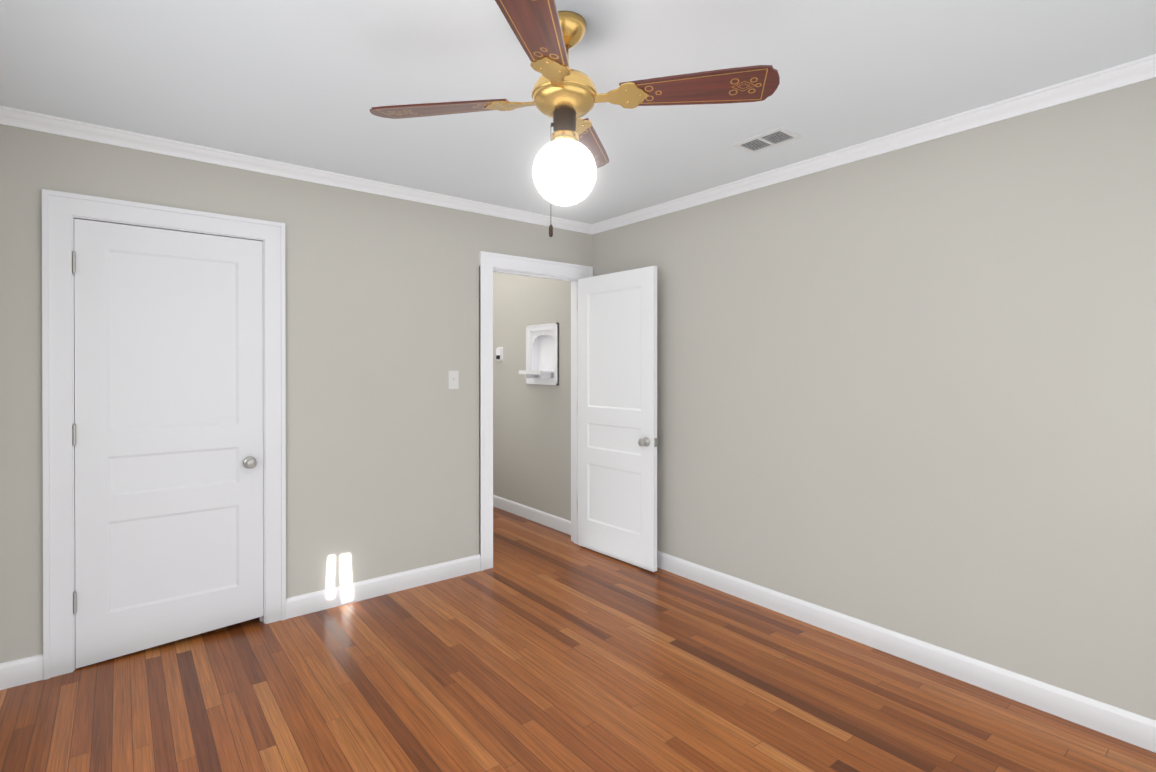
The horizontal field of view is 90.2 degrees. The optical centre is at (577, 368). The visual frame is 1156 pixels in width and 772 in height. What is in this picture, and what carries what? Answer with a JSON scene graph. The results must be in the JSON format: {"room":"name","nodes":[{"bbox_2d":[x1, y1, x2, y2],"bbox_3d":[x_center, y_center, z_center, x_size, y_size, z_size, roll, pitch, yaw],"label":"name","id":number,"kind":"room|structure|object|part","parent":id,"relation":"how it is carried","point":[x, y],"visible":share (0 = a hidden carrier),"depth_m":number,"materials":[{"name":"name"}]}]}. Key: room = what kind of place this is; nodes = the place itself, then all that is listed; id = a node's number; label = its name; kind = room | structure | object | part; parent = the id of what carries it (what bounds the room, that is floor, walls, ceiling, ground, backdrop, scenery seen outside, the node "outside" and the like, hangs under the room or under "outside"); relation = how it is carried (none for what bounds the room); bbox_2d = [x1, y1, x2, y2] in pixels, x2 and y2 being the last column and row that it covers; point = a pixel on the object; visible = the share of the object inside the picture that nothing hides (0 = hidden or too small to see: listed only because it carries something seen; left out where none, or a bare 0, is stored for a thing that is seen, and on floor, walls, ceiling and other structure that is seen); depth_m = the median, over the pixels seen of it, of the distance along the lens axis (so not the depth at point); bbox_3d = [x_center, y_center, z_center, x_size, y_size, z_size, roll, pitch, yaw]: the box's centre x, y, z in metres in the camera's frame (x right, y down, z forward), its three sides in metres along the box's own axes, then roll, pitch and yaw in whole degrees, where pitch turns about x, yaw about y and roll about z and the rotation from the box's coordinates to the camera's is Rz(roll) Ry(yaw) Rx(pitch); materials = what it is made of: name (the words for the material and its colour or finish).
{"room":"empty bedroom","nodes":[
{"label":"empty bedroom","id":0,"kind":"room"},
{"bbox_2d":[0,124,591,662],"bbox_3d":[-1.335,0.124,3.325,3.600,2.410,0.120,0,0,-39],"label":"wall","id":1,"kind":"structure","parent":0,"point":[382,420],"depth_m":3.23,"materials":[{"name":"beige paint"}]},
{"bbox_2d":[0,654,42,689],"bbox_3d":[-2.441,1.279,2.362,0.365,0.106,0.015,0,0,-39],"label":"baseboard","id":2,"kind":"structure","parent":1,"relation":"attached to","point":[26,670],"depth_m":2.43,"materials":[{"name":"white paint"}]},
{"bbox_2d":[42,189,285,679],"bbox_3d":[-1.967,0.280,2.817,0.946,2.101,0.154,0,0,-39],"label":"trim","id":3,"kind":"structure","parent":1,"relation":"attached to","point":[61,211],"depth_m":2.53,"materials":[{"name":"white paint"}]},
{"bbox_2d":[72,219,262,668],"bbox_3d":[-1.945,0.330,2.785,0.751,1.989,0.159,0,0,-39],"label":"closet door","id":4,"kind":"structure","parent":1,"relation":"in","point":[167,434],"depth_m":2.75,"materials":[{"name":"white paint"}]},
{"bbox_3d":[-1.689,0.480,2.990,0.096,0.060,0.159,0,0,-39],"label":"knob","id":5,"kind":"part","parent":4,"relation":"part of","materials":[{"name":"grey metal"}]},
{"bbox_2d":[0,105,591,233],"bbox_3d":[-1.233,-1.051,3.289,3.360,0.060,0.055,0,0,-39],"label":"crown molding","id":6,"kind":"structure","parent":1,"relation":"attached to","point":[9,116],"depth_m":2.95,"materials":[{"name":"white paint"}]},
{"bbox_2d":[286,554,480,618],"bbox_3d":[-1.102,1.276,3.429,1.165,0.106,0.015,0,0,-39],"label":"baseboard","id":7,"kind":"structure","parent":1,"relation":"attached to","point":[303,604],"depth_m":3.37,"materials":[{"name":"white paint"}]},
{"bbox_2d":[448,371,458,388],"bbox_3d":[-0.790,0.069,3.672,0.070,0.115,0.015,0,0,-39],"label":"switch plate","id":8,"kind":"object","parent":1,"relation":"attached to","point":[453,379],"visible":1,"depth_m":3.67,"materials":[{"name":"white plastic"}]},
{"bbox_2d":[479,251,592,570],"bbox_3d":[-0.308,0.276,4.139,0.962,2.101,0.154,0,0,-39],"label":"door frame","id":9,"kind":"structure","parent":1,"relation":"attached to","point":[490,263],"depth_m":3.84,"materials":[{"name":"white paint"}]},
{"bbox_2d":[578,266,657,571],"bbox_3d":[0.255,0.323,4.027,0.159,1.983,0.767,0,0,-41],"label":"open door","id":10,"kind":"structure","parent":9,"relation":"attached to","point":[617,415],"depth_m":3.98,"materials":[{"name":"white paint"}]},
{"bbox_3d":[0.473,0.478,3.772,0.159,0.060,0.096,0,0,-41],"label":"knob","id":11,"kind":"part","parent":10,"relation":"part of","materials":[{"name":"grey metal"}]},
{"bbox_2d":[0,506,1155,771],"bbox_3d":[-1.039,1.360,3.054,3.720,0.060,7.320,0,0,-39],"label":"floor","id":12,"kind":"structure","parent":0,"point":[540,648],"depth_m":2.34,"materials":[{"name":"brown wood"}]},
{"bbox_2d":[0,0,1155,223],"bbox_3d":[-1.039,-1.120,3.045,3.720,0.080,7.320,0,0,-39],"label":"ceiling","id":13,"kind":"structure","parent":0,"point":[306,82],"depth_m":2.09,"materials":[{"name":"paint"}]},
{"bbox_2d":[370,0,779,236],"bbox_3d":[-0.042,-0.743,1.795,0.962,0.666,0.962,0,0,-36],"label":"ceiling fan","id":14,"kind":"object","parent":13,"relation":"hanging from","point":[571,157],"visible":1,"depth_m":1.73,"materials":[{"name":"brown wood"}]},
{"bbox_3d":[-0.444,-0.841,1.862,0.466,0.006,0.152,0,12,9],"label":"blade","id":15,"kind":"part","parent":14,"relation":"part of","materials":[{"name":"brown wood"}]},
{"bbox_3d":[-0.108,-0.839,1.392,0.152,0.006,0.466,12,2,9],"label":"blade","id":16,"kind":"part","parent":14,"relation":"part of","materials":[{"name":"brown wood"}]},
{"bbox_3d":[-0.083,-0.586,1.786,0.015,0.353,0.013,0,0,-39],"label":"chain","id":17,"kind":"part","parent":14,"relation":"part of","materials":[{"name":"brown metal"}]},
{"bbox_3d":[-0.042,-0.612,1.796,0.198,0.198,0.198,0,0,-39],"label":"globe","id":18,"kind":"part","parent":14,"relation":"part of"},
{"bbox_3d":[0.025,-0.842,2.198,0.152,0.006,0.466,-12,-2,9],"label":"blade","id":19,"kind":"part","parent":14,"relation":"part of","materials":[{"name":"brown wood"}]},
{"bbox_3d":[0.361,-0.840,1.728,0.466,0.006,0.152,0,-12,9],"label":"blade","id":20,"kind":"part","parent":14,"relation":"part of","materials":[{"name":"brown wood"}]},
{"bbox_2d":[732,127,801,153],"bbox_3d":[0.888,-1.075,2.714,0.170,0.008,0.260,0,0,-39],"label":"ceiling vent","id":21,"kind":"object","parent":13,"relation":"in","point":[768,139],"visible":1,"depth_m":2.70,"materials":[{"name":"white metal"}]},
{"bbox_2d":[493,77,1155,719],"bbox_3d":[0.368,0.121,4.171,0.120,2.410,7.320,0,0,-39],"label":"wall","id":22,"kind":"structure","parent":0,"point":[909,391],"depth_m":2.58,"materials":[{"name":"beige paint"}]},
{"bbox_2d":[496,347,502,360],"bbox_3d":[-0.744,-0.140,5.449,0.027,0.130,0.096,0,0,-39],"label":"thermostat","id":23,"kind":"object","parent":22,"relation":"attached to","point":[499,353],"visible":1,"depth_m":5.42,"materials":[{"name":"white plastic"}]},
{"bbox_2d":[493,495,570,534],"bbox_3d":[-0.935,1.268,5.703,0.015,0.106,3.066,0,0,-39],"label":"baseboard","id":24,"kind":"structure","parent":22,"relation":"attached to","point":[560,524],"depth_m":5.00,"materials":[{"name":"white paint"}]},
{"bbox_2d":[519,323,558,384],"bbox_3d":[-0.324,-0.124,4.896,0.221,0.513,0.458,0,0,-39],"label":"niche shelf","id":25,"kind":"object","parent":22,"relation":"attached to","point":[542,354],"visible":0.94,"depth_m":4.98,"materials":[{"name":"white paint"}]},
{"bbox_2d":[591,54,1155,234],"bbox_3d":[1.297,-1.049,2.861,0.055,0.060,3.880,0,0,-39],"label":"crown molding","id":26,"kind":"structure","parent":22,"relation":"attached to","point":[1129,73],"depth_m":2.56,"materials":[{"name":"white paint"}]},
{"bbox_2d":[657,551,1155,752],"bbox_3d":[1.313,1.278,2.883,0.015,0.106,3.880,0,0,-39],"label":"baseboard","id":27,"kind":"structure","parent":22,"relation":"attached to","point":[1100,717],"depth_m":2.51,"materials":[{"name":"white paint"}]}
]}

